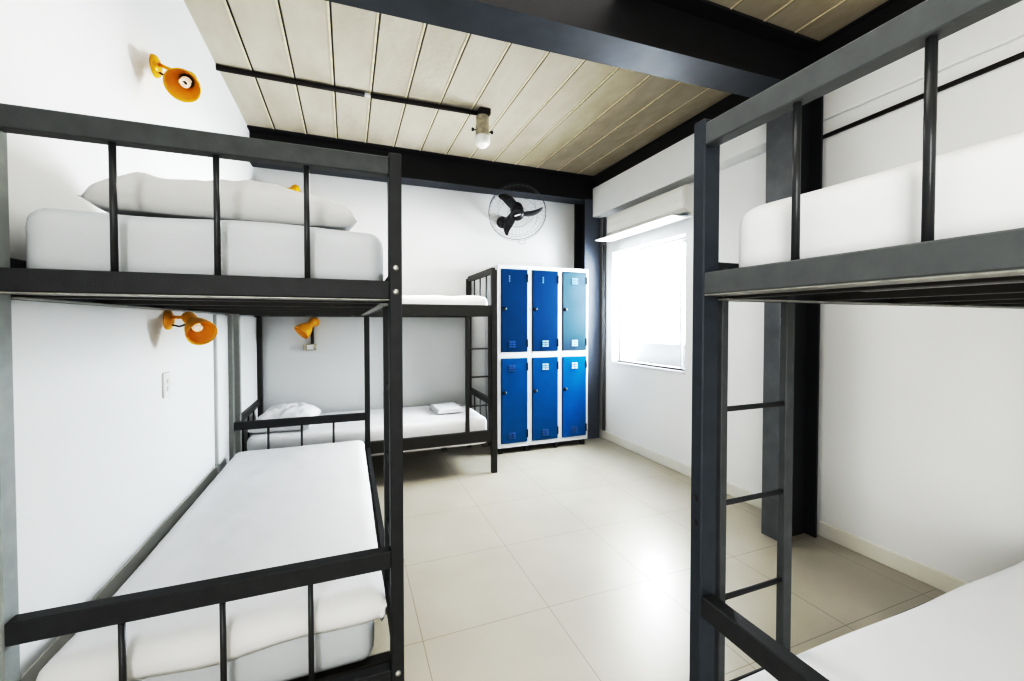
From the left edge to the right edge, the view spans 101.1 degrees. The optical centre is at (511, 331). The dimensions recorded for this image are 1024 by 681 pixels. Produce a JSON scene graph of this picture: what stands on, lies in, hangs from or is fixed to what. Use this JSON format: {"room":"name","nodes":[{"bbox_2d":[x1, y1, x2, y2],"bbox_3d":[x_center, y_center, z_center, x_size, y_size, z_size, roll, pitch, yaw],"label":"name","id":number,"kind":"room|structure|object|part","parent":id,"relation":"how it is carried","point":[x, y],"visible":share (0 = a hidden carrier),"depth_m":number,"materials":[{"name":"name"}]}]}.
{"room":"dormitory","nodes":[
{"label":"dormitory","id":0,"kind":"room"},
{"bbox_2d":[0,0,257,676],"bbox_3d":[-1.138,-0.181,0.518,0.218,3.000,7.400,0,1,-21],"label":"wall","id":1,"kind":"structure","parent":0,"point":[103,460],"depth_m":1.42,"materials":[{"name":"white paint"}]},
{"bbox_2d":[20,466,216,680],"bbox_3d":[-0.818,1.113,-0.017,0.006,0.435,5.720,0,1,-21],"label":"baseboard","id":2,"kind":"structure","parent":1,"relation":"attached to","point":[31,674],"depth_m":1.60,"materials":[{"name":"grey paint"}]},
{"bbox_2d":[162,372,170,397],"bbox_3d":[-1.578,0.243,1.926,0.014,0.114,0.072,0,1,-21],"label":"light switch","id":3,"kind":"object","parent":1,"relation":"attached to","point":[166,383],"visible":1,"depth_m":1.91,"materials":[{"name":"white plastic"}]},
{"bbox_2d":[149,54,200,102],"bbox_3d":[-1.447,-1.092,1.822,0.289,0.229,0.151,1,1,33],"label":"wall lamp","id":4,"kind":"object","parent":1,"relation":"attached to","point":[183,85],"visible":1,"depth_m":1.80,"materials":[{"name":"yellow metal"}]},
{"bbox_3d":[-1.554,-1.161,1.842,0.020,0.092,0.092,0,1,-21],"label":"wall plate","id":5,"kind":"part","parent":4,"relation":"part of","materials":[{"name":"yellow ceramic"}]},
{"bbox_3d":[-1.487,-1.145,1.850,0.131,0.069,0.017,0,1,-6],"label":"arm","id":6,"kind":"part","parent":4,"relation":"part of","materials":[{"name":"metal"}]},
{"bbox_3d":[-1.395,-1.063,1.806,0.127,0.174,0.190,0,1,-21],"label":"lamp shade","id":7,"kind":"part","parent":4,"relation":"part of","materials":[{"name":"orange metal"}]},
{"bbox_3d":[-1.396,-1.069,1.797,0.040,0.053,0.053,-1,1,-26],"label":"bulb","id":8,"kind":"part","parent":4,"relation":"part of","materials":[{"name":"white glass"}]},
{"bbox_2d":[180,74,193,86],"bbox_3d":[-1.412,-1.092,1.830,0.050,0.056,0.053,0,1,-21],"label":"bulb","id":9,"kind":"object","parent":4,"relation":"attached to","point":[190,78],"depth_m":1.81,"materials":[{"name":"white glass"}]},
{"bbox_2d":[163,310,217,344],"bbox_3d":[-1.494,-0.020,1.938,0.263,0.161,0.121,0,1,20],"label":"wall lamp","id":10,"kind":"object","parent":1,"relation":"attached to","point":[198,331],"visible":1,"depth_m":1.94,"materials":[{"name":"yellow metal"}]},
{"bbox_3d":[-1.588,-0.055,1.953,0.020,0.092,0.092,0,1,-21],"label":"wall plate","id":11,"kind":"part","parent":10,"relation":"part of","materials":[{"name":"orange metal"}]},
{"bbox_3d":[-1.446,-0.026,1.932,0.056,0.051,0.040,1,1,32],"label":"bulb","id":12,"kind":"part","parent":10,"relation":"part of","materials":[{"name":"white glass"}]},
{"bbox_3d":[-1.445,-0.018,1.948,0.121,0.155,0.192,-1,2,-43],"label":"lamp shade","id":13,"kind":"part","parent":10,"relation":"part of","materials":[{"name":"orange metal"}]},
{"bbox_2d":[213,315,217,465],"bbox_3d":[-1.852,0.367,2.630,0.014,0.945,0.010,0,1,-21],"label":"trim","id":14,"kind":"structure","parent":1,"relation":"attached to","point":[214,316],"depth_m":2.63,"materials":[{"name":"grey paint"}]},
{"bbox_2d":[253,167,573,417],"bbox_3d":[-0.717,-0.265,4.546,3.530,3.000,0.200,0,1,-21],"label":"wall","id":15,"kind":"structure","parent":0,"point":[449,237],"depth_m":4.34,"materials":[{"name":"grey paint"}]},
{"bbox_2d":[288,185,300,191],"bbox_3d":[-2.000,-1.233,3.795,0.156,0.199,0.262,0,1,-9],"label":"wall lamp","id":16,"kind":"object","parent":15,"relation":"attached to","point":[293,187],"visible":0.18,"depth_m":3.79,"materials":[{"name":"yellow metal"}]},
{"bbox_2d":[294,317,318,338],"bbox_3d":[-1.884,-0.036,3.886,0.149,0.202,0.265,0,1,17],"label":"wall lamp","id":17,"kind":"object","parent":15,"relation":"attached to","point":[304,330],"visible":1,"depth_m":3.85,"materials":[{"name":"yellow metal"}]},
{"bbox_2d":[303,344,315,350],"bbox_3d":[-1.904,0.145,3.966,0.110,0.060,0.034,0,1,-21],"label":"wall outlet","id":18,"kind":"object","parent":15,"relation":"attached to","point":[306,347],"visible":1,"depth_m":3.95,"materials":[{"name":"white plastic"}]},
{"bbox_2d":[311,327,313,343],"bbox_3d":[-1.885,0.034,3.974,0.024,0.155,0.024,0,1,1],"label":"conduit","id":19,"kind":"object","parent":15,"relation":"attached to","point":[312,333],"visible":0.77,"depth_m":3.96,"materials":[{"name":"black metal"}]},
{"bbox_2d":[371,442,487,456],"bbox_3d":[-0.670,1.196,4.481,3.512,0.080,0.012,0,1,-21],"label":"baseboard","id":20,"kind":"structure","parent":15,"relation":"attached to","point":[486,442],"depth_m":4.41,"materials":[{"name":"beige tile"}]},
{"bbox_2d":[488,183,545,243],"bbox_3d":[0.039,-1.217,4.358,0.617,0.553,0.498,1,1,27],"label":"wall fan","id":21,"kind":"object","parent":15,"relation":"attached to","point":[517,213],"visible":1,"depth_m":4.32,"materials":[{"name":"black plastic"}]},
{"bbox_3d":[-0.033,-1.306,4.261,0.228,0.162,0.037,-1,1,-31],"label":"fan blade","id":22,"kind":"part","parent":21,"relation":"part of","materials":[{"name":"black plastic"}]},
{"bbox_3d":[-0.029,-1.123,4.408,0.059,0.205,0.179,-1,2,-38],"label":"fan blade","id":23,"kind":"part","parent":21,"relation":"part of","materials":[{"name":"black plastic"}]},
{"bbox_3d":[0.205,-1.240,4.347,0.230,0.075,0.099,0,1,3],"label":"fan blade","id":24,"kind":"part","parent":21,"relation":"part of","materials":[{"name":"black plastic"}]},
{"bbox_2d":[184,0,887,175],"bbox_3d":[0.591,-1.763,1.160,3.930,0.144,7.400,0,1,-21],"label":"ceiling","id":25,"kind":"structure","parent":0,"point":[551,111],"depth_m":2.95,"materials":[{"name":"wood plank"}]},
{"bbox_2d":[216,65,364,96],"bbox_3d":[-1.488,-1.711,2.881,0.905,0.037,0.033,0,1,-20],"label":"conduit","id":26,"kind":"object","parent":25,"relation":"attached to","point":[218,67],"visible":1,"depth_m":2.86,"materials":[{"name":"black metal"}]},
{"bbox_2d":[247,125,594,204],"bbox_3d":[-0.628,-1.620,4.289,3.530,0.280,0.200,0,1,-21],"label":"steel beam","id":27,"kind":"structure","parent":25,"relation":"attached to","point":[418,168],"depth_m":4.30,"materials":[{"name":"black metal"}]},
{"bbox_2d":[371,93,477,115],"bbox_3d":[-0.649,-1.715,3.181,0.793,0.033,0.033,0,1,-19],"label":"conduit","id":28,"kind":"object","parent":25,"relation":"attached to","point":[373,96],"visible":0.95,"depth_m":3.16,"materials":[{"name":"black metal"}]},
{"bbox_2d":[471,107,492,148],"bbox_3d":[-0.232,-1.591,3.301,0.157,0.298,0.120,0,1,13],"label":"ceiling lamp","id":29,"kind":"object","parent":25,"relation":"attached to","point":[482,138],"visible":1,"depth_m":3.26,"materials":[{"name":"white plastic"}]},
{"bbox_3d":[-0.232,-1.500,3.303,0.120,0.070,0.120,0,1,-21],"label":"lamp shade","id":30,"kind":"part","parent":29,"relation":"part of","materials":[{"name":"white glass"}]},
{"bbox_3d":[-0.232,-1.490,3.303,0.110,0.098,0.110,0,1,-21],"label":"bulb","id":31,"kind":"part","parent":29,"relation":"part of","materials":[{"name":"white glass"}]},
{"bbox_2d":[325,0,819,97],"bbox_3d":[0.205,-1.522,1.975,3.400,0.380,0.200,0,1,-21],"label":"steel beam","id":32,"kind":"structure","parent":25,"relation":"attached to","point":[703,43],"depth_m":2.15,"materials":[{"name":"black metal"}]},
{"bbox_2d":[594,0,924,187],"bbox_3d":[2.220,-1.632,1.664,0.130,0.147,6.750,0,1,-21],"label":"steel beam","id":33,"kind":"structure","parent":25,"relation":"attached to","point":[890,9],"depth_m":2.98,"materials":[{"name":"black metal"}]},
{"bbox_2d":[368,436,945,680],"bbox_3d":[0.591,1.365,1.225,3.930,0.120,7.400,0,1,-21],"label":"floor","id":34,"kind":"structure","parent":0,"point":[569,561],"depth_m":2.25,"materials":[{"name":"beige tile"}]},
{"bbox_2d":[0,103,403,680],"bbox_3d":[-1.149,0.368,2.103,0.926,1.835,2.150,0,1,-21],"label":"bunk bed","id":35,"kind":"object","parent":34,"relation":"on","point":[229,295],"visible":0.74,"depth_m":1.12,"materials":[{"name":"paint"}]},
{"bbox_3d":[-1.185,0.392,0.970,0.037,1.835,0.052,0,1,-21],"label":"post","id":36,"kind":"part","parent":35,"relation":"part of","materials":[{"name":"grey metal"}]},
{"bbox_3d":[-1.562,-0.146,1.921,0.026,0.098,2.016,0,1,-21],"label":"rail","id":37,"kind":"part","parent":35,"relation":"part of","materials":[{"name":"metal"}]},
{"bbox_3d":[-1.562,0.957,1.945,0.026,0.098,2.016,0,1,-21],"label":"rail","id":38,"kind":"part","parent":35,"relation":"part of","materials":[{"name":"black metal"}]},
{"bbox_3d":[-0.768,-0.488,1.106,0.852,0.054,0.038,0,1,-21],"label":"guard rail","id":39,"kind":"part","parent":35,"relation":"part of","materials":[{"name":"metal"}]},
{"bbox_3d":[-0.768,-0.121,1.114,0.852,0.054,0.038,0,1,-21],"label":"rail","id":40,"kind":"part","parent":35,"relation":"part of","materials":[{"name":"metal"}]},
{"bbox_3d":[-0.768,0.691,1.131,0.852,0.054,0.038,0,1,-21],"label":"guard rail","id":41,"kind":"part","parent":35,"relation":"part of","materials":[{"name":"metal"}]},
{"bbox_2d":[26,208,382,280],"bbox_3d":[-1.147,-0.237,2.071,0.848,0.219,1.988,0,1,-21],"label":"mattress","id":42,"kind":"object","parent":35,"relation":"on","point":[63,239],"visible":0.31,"depth_m":1.12,"materials":[{"name":"white fabric"}]},
{"bbox_2d":[78,172,357,230],"bbox_3d":[-0.904,-0.413,1.442,0.680,0.153,0.500,-1,1,-23],"label":"pillow","id":43,"kind":"object","parent":42,"relation":"on","point":[243,201],"visible":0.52,"depth_m":1.23,"materials":[{"name":"white fabric"}]},
{"bbox_3d":[-1.936,0.352,2.896,0.037,1.835,0.052,0,1,-21],"label":"post","id":44,"kind":"part","parent":35,"relation":"part of","materials":[{"name":"grey metal"}]},
{"bbox_2d":[136,621,373,680],"bbox_3d":[-1.121,0.952,2.061,0.753,0.165,1.862,0,1,-21],"label":"mattress","id":45,"kind":"object","parent":35,"relation":"on","point":[285,661],"visible":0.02,"depth_m":1.25,"materials":[{"name":"white fabric"}]},
{"bbox_2d":[36,440,387,680],"bbox_3d":[-1.123,0.857,2.071,0.827,0.147,1.962,0,1,-21],"label":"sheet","id":46,"kind":"object","parent":45,"relation":"on","point":[266,508],"visible":0.94,"depth_m":1.51,"materials":[{"name":"white fabric"}]},
{"bbox_3d":[-1.523,0.650,3.067,0.852,0.054,0.038,0,1,-21],"label":"guard rail","id":47,"kind":"part","parent":35,"relation":"part of","materials":[{"name":"metal"}]},
{"bbox_3d":[-0.768,1.054,1.139,0.852,0.054,0.038,0,1,-21],"label":"rail","id":48,"kind":"part","parent":35,"relation":"part of","materials":[{"name":"metal"}]},
{"bbox_3d":[-1.108,0.345,3.219,0.037,1.835,0.052,0,1,-21],"label":"post","id":49,"kind":"part","parent":35,"relation":"part of","materials":[{"name":"metal"}]},
{"bbox_3d":[-0.731,-0.153,2.245,0.026,0.098,2.016,0,1,-21],"label":"rail","id":50,"kind":"part","parent":35,"relation":"part of","materials":[{"name":"metal"}]},
{"bbox_3d":[-0.731,0.950,2.269,0.026,0.098,2.016,0,1,-21],"label":"rail","id":51,"kind":"part","parent":35,"relation":"part of","materials":[{"name":"metal"}]},
{"bbox_3d":[-0.356,0.386,1.293,0.037,1.835,0.052,0,1,-21],"label":"post","id":52,"kind":"part","parent":35,"relation":"part of","materials":[{"name":"metal"}]},
{"bbox_2d":[234,267,497,472],"bbox_3d":[-1.213,0.340,3.769,2.035,1.822,0.870,0,1,-21],"label":"bunk bed","id":53,"kind":"object","parent":34,"relation":"on","point":[489,436],"visible":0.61,"depth_m":3.65,"materials":[{"name":"grey metal"}]},
{"bbox_3d":[-1.980,0.367,3.024,0.052,1.800,0.037,0,1,-21],"label":"post","id":54,"kind":"part","parent":53,"relation":"part of","materials":[{"name":"grey metal"}]},
{"bbox_3d":[-2.137,0.643,3.415,0.038,0.054,0.796,0,1,-21],"label":"guard rail","id":55,"kind":"part","parent":53,"relation":"part of","materials":[{"name":"metal"}]},
{"bbox_3d":[-2.282,0.350,3.800,0.052,1.800,0.037,0,1,-21],"label":"post","id":56,"kind":"part","parent":53,"relation":"part of","materials":[{"name":"metal"}]},
{"bbox_3d":[-1.373,-0.193,4.144,1.901,0.098,0.026,0,1,-21],"label":"rail","id":57,"kind":"part","parent":53,"relation":"part of","materials":[{"name":"metal"}]},
{"bbox_3d":[-1.069,-0.176,3.366,1.901,0.098,0.026,0,1,-21],"label":"rail","id":58,"kind":"part","parent":53,"relation":"part of","materials":[{"name":"metal"}]},
{"bbox_2d":[247,403,486,455],"bbox_3d":[-1.222,0.880,3.775,1.852,0.238,0.793,0,1,-21],"label":"mattress","id":59,"kind":"object","parent":53,"relation":"on","point":[418,421],"visible":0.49,"depth_m":3.51,"materials":[{"name":"white fabric"}]},
{"bbox_2d":[247,402,321,432],"bbox_3d":[-1.865,0.686,3.506,0.440,0.154,0.640,0,1,-17],"label":"pillow","id":60,"kind":"object","parent":59,"relation":"on","point":[301,409],"visible":0.69,"depth_m":3.33,"materials":[{"name":"white fabric"}]},
{"bbox_2d":[430,403,463,413],"bbox_3d":[-0.634,0.731,4.053,0.251,0.042,0.331,-1,1,-24],"label":"sheet","id":61,"kind":"object","parent":59,"relation":"on","point":[439,408],"visible":1,"depth_m":3.97,"materials":[{"name":"white fabric"}]},
{"bbox_3d":[-1.069,0.926,3.389,1.901,0.098,0.026,0,1,-21],"label":"rail","id":62,"kind":"part","parent":53,"relation":"part of","materials":[{"name":"metal"}]},
{"bbox_2d":[402,294,486,304],"bbox_3d":[-1.219,-0.245,3.753,1.863,0.165,0.797,0,1,-21],"label":"mattress","id":63,"kind":"object","parent":53,"relation":"on","point":[406,298],"visible":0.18,"depth_m":3.58,"materials":[{"name":"white fabric"}]},
{"bbox_3d":[-0.463,0.336,4.509,0.052,1.800,0.037,0,1,-21],"label":"post","id":64,"kind":"part","parent":53,"relation":"part of","materials":[{"name":"metal"}]},
{"bbox_3d":[-0.308,0.628,4.128,0.038,0.054,0.796,0,1,-21],"label":"guard rail","id":65,"kind":"part","parent":53,"relation":"part of","materials":[{"name":"metal"}]},
{"bbox_3d":[-0.308,-0.551,4.103,0.038,0.054,0.796,0,1,-21],"label":"guard rail","id":66,"kind":"part","parent":53,"relation":"part of","materials":[{"name":"metal"}]},
{"bbox_3d":[-0.160,0.352,3.733,0.052,1.800,0.037,0,1,-21],"label":"post","id":67,"kind":"part","parent":53,"relation":"part of","materials":[{"name":"metal"}]},
{"bbox_2d":[485,265,587,453],"bbox_3d":[0.275,0.278,4.580,1.045,1.913,0.429,0,1,-21],"label":"locker","id":68,"kind":"object","parent":34,"relation":"on","point":[542,312],"visible":1,"depth_m":4.39,"materials":[{"name":"blue metal"}]},
{"bbox_2d":[509,341,515,347],"bbox_3d":[0.004,0.126,4.257,0.072,0.067,0.008,0,1,-21],"label":"vent","id":69,"kind":"object","parent":68,"relation":"attached to","point":[512,344],"depth_m":4.26,"materials":[{"name":"blue metal"}]},
{"bbox_2d":[509,432,515,438],"bbox_3d":[0.004,1.056,4.276,0.072,0.067,0.008,0,1,-21],"label":"vent","id":70,"kind":"object","parent":68,"relation":"attached to","point":[512,435],"depth_m":4.28,"materials":[{"name":"blue metal"}]},
{"bbox_2d":[509,365,515,370],"bbox_3d":[0.004,0.367,4.262,0.072,0.067,0.008,0,1,-21],"label":"vent","id":71,"kind":"object","parent":68,"relation":"attached to","point":[511,367],"depth_m":4.26,"materials":[{"name":"blue metal"}]},
{"bbox_3d":[0.025,-0.214,4.273,0.281,0.832,0.018,0,1,-21],"label":"door","id":72,"kind":"part","parent":68,"relation":"part of","materials":[{"name":"blue metal"}]},
{"bbox_3d":[0.025,0.702,4.292,0.281,0.859,0.018,0,1,-21],"label":"door","id":73,"kind":"part","parent":68,"relation":"part of","materials":[{"name":"blue metal"}]},
{"bbox_3d":[0.266,1.185,4.608,0.915,0.027,0.285,0,1,-21],"label":"frame","id":74,"kind":"part","parent":68,"relation":"part of","materials":[{"name":"white metal"}]},
{"bbox_3d":[0.347,-0.217,4.398,0.292,0.832,0.018,0,1,-21],"label":"door","id":75,"kind":"part","parent":68,"relation":"part of","materials":[{"name":"blue metal"}]},
{"bbox_3d":[0.347,0.699,4.417,0.292,0.859,0.018,0,1,-21],"label":"door","id":76,"kind":"part","parent":68,"relation":"part of","materials":[{"name":"blue metal"}]},
{"bbox_2d":[542,340,548,346],"bbox_3d":[0.352,0.123,4.392,0.072,0.067,0.008,0,1,-21],"label":"vent","id":77,"kind":"object","parent":68,"relation":"attached to","point":[545,343],"depth_m":4.39,"materials":[{"name":"white"}]},
{"bbox_2d":[542,429,548,435],"bbox_3d":[0.352,1.053,4.412,0.072,0.067,0.008,0,1,-21],"label":"vent","id":78,"kind":"object","parent":68,"relation":"attached to","point":[545,432],"depth_m":4.42,"materials":[{"name":"blue metal"}]},
{"bbox_2d":[542,363,548,369],"bbox_3d":[0.352,0.364,4.397,0.072,0.067,0.008,0,1,-21],"label":"vent","id":79,"kind":"object","parent":68,"relation":"attached to","point":[545,366],"depth_m":4.40,"materials":[{"name":"white metal"}]},
{"bbox_3d":[0.670,-0.220,4.524,0.286,0.832,0.018,0,1,-21],"label":"door","id":80,"kind":"part","parent":68,"relation":"part of","materials":[{"name":"blue metal"}]},
{"bbox_3d":[0.670,0.697,4.543,0.286,0.859,0.018,0,1,-21],"label":"door","id":81,"kind":"part","parent":68,"relation":"part of","materials":[{"name":"blue metal"}]},
{"bbox_2d":[571,426,577,432],"bbox_3d":[0.675,1.051,4.538,0.072,0.067,0.008,0,1,-21],"label":"vent","id":82,"kind":"object","parent":68,"relation":"attached to","point":[574,429],"depth_m":4.54,"materials":[{"name":"blue metal"}]},
{"bbox_2d":[572,340,577,345],"bbox_3d":[0.675,0.121,4.518,0.072,0.067,0.008,0,1,-21],"label":"vent","id":83,"kind":"object","parent":68,"relation":"attached to","point":[574,342],"depth_m":4.52,"materials":[{"name":"white metal"}]},
{"bbox_2d":[572,278,577,284],"bbox_3d":[0.675,-0.541,4.505,0.072,0.067,0.008,0,1,-21],"label":"vent","id":84,"kind":"object","parent":68,"relation":"attached to","point":[574,280],"depth_m":4.51,"materials":[{"name":"white metal"}]},
{"bbox_2d":[572,362,577,368],"bbox_3d":[0.675,0.362,4.524,0.072,0.067,0.008,0,1,-21],"label":"vent","id":85,"kind":"object","parent":68,"relation":"attached to","point":[574,364],"depth_m":4.53,"materials":[{"name":"white metal"}]},
{"bbox_2d":[574,199,599,439],"bbox_3d":[0.872,-0.138,4.919,0.200,2.730,0.235,0,1,-21],"label":"steel column","id":86,"kind":"structure","parent":34,"relation":"on","point":[586,226],"depth_m":4.82,"materials":[{"name":"metal"}]},
{"bbox_2d":[761,96,822,540],"bbox_3d":[1.738,-0.089,2.600,0.268,2.730,0.185,0,1,-21],"label":"steel column","id":87,"kind":"structure","parent":34,"relation":"on","point":[779,130],"depth_m":2.61,"materials":[{"name":"metal"}]},
{"bbox_2d":[689,0,1023,680],"bbox_3d":[1.533,0.391,1.021,1.950,1.835,0.904,0,1,-21],"label":"bunk bed","id":88,"kind":"object","parent":34,"relation":"on","point":[997,256],"visible":0.92,"depth_m":0.96,"materials":[{"name":"grey metal"}]},
{"bbox_3d":[0.492,0.390,1.081,0.052,1.835,0.037,0,1,-21],"label":"post","id":89,"kind":"part","parent":88,"relation":"part of","materials":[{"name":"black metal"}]},
{"bbox_3d":[0.643,0.700,0.681,0.038,0.054,0.830,0,1,-21],"label":"guard rail","id":90,"kind":"part","parent":88,"relation":"part of","materials":[{"name":"metal"}]},
{"bbox_3d":[0.643,-0.479,0.656,0.038,0.054,0.830,0,1,-21],"label":"guard rail","id":91,"kind":"part","parent":88,"relation":"part of","materials":[{"name":"grey metal"}]},
{"bbox_3d":[0.643,-0.112,0.664,0.038,0.054,0.830,0,1,-21],"label":"rail","id":92,"kind":"part","parent":88,"relation":"part of","materials":[{"name":"grey metal"}]},
{"bbox_3d":[1.364,-0.136,1.411,1.821,0.098,0.026,0,1,-21],"label":"rail","id":93,"kind":"part","parent":88,"relation":"part of","materials":[{"name":"metal"}]},
{"bbox_2d":[733,561,1023,680],"bbox_3d":[1.522,0.970,1.029,1.804,0.174,0.825,0,1,-21],"label":"mattress","id":94,"kind":"object","parent":88,"relation":"on","point":[972,631],"visible":0.94,"depth_m":1.20,"materials":[{"name":"white fabric"}]},
{"bbox_2d":[738,129,1023,291],"bbox_3d":[1.522,-0.204,0.990,1.827,0.198,0.790,0,1,-21],"label":"mattress","id":95,"kind":"object","parent":88,"relation":"on","point":[979,189],"visible":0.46,"depth_m":0.71,"materials":[{"name":"white fabric"}]},
{"bbox_2d":[599,0,1023,582],"bbox_3d":[2.319,-0.209,1.866,0.220,3.000,7.400,0,1,-21],"label":"wall","id":96,"kind":"structure","parent":0,"point":[921,420],"depth_m":2.27,"materials":[{"name":"white paint"}]},
{"bbox_2d":[602,217,605,429],"bbox_3d":[1.052,-0.086,4.810,0.034,2.430,0.034,0,1,-21],"label":"drain pipe","id":97,"kind":"object","parent":96,"relation":"attached to","point":[604,218],"visible":1,"depth_m":4.80,"materials":[{"name":"metal"}]},
{"bbox_2d":[595,184,693,241],"bbox_3d":[1.227,-1.085,3.977,0.308,0.267,1.150,0,1,-21],"label":"air conditioner","id":98,"kind":"object","parent":96,"relation":"attached to","point":[677,204],"visible":0.94,"depth_m":3.76,"materials":[{"name":"white plastic"}]},
{"bbox_2d":[611,237,685,373],"bbox_3d":[1.402,-0.255,4.224,0.215,1.227,1.090,0,1,-21],"label":"window","id":99,"kind":"structure","parent":96,"relation":"in","point":[623,256],"depth_m":4.21,"materials":[{"name":"white metal"}]},
{"bbox_3d":[1.600,-0.249,3.834,0.030,1.175,0.171,0,1,-21],"label":"sash","id":100,"kind":"part","parent":99,"relation":"part of","materials":[{"name":"white metal"}]},
{"bbox_3d":[1.600,-0.242,3.834,0.004,1.149,0.131,0,1,-21],"label":"pane","id":101,"kind":"part","parent":99,"relation":"part of","materials":[{"name":"clear glass"}]},
{"bbox_2d":[593,123,766,217],"bbox_3d":[1.395,-1.442,3.756,0.150,0.325,2.260,0,1,-21],"label":"trim","id":102,"kind":"structure","parent":96,"relation":"attached to","point":[671,168],"depth_m":3.73,"materials":[{"name":"white paint"}]},
{"bbox_2d":[599,428,967,592],"bbox_3d":[2.229,1.245,1.861,0.014,0.092,7.000,0,1,-21],"label":"baseboard","id":103,"kind":"structure","parent":96,"relation":"attached to","point":[940,580],"depth_m":2.44,"materials":[{"name":"beige tile"}]},
{"bbox_2d":[823,51,1023,138],"bbox_3d":[2.697,-1.180,0.592,0.024,0.070,4.390,0,1,-21],"label":"conduit","id":104,"kind":"object","parent":96,"relation":"attached to","point":[1019,55],"visible":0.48,"depth_m":2.08,"materials":[{"name":"black metal"}]},
{"label":"outside","id":105,"kind":"structure","parent":0,"visible":0},
{"bbox_2d":[633,340,678,366],"bbox_3d":[2.044,0.539,3.744,0.480,0.825,2.470,0,1,-21],"label":"window","id":106,"kind":"structure","parent":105,"point":[662,352],"depth_m":4.42,"materials":[{"name":"white glass"}]},
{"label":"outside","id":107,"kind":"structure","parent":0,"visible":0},
{"bbox_2d":[627,243,679,360],"bbox_3d":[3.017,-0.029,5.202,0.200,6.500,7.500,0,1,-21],"label":"window pane","id":108,"kind":"structure","parent":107,"point":[653,276],"depth_m":6.79,"materials":[{"name":"glass"}]}
]}

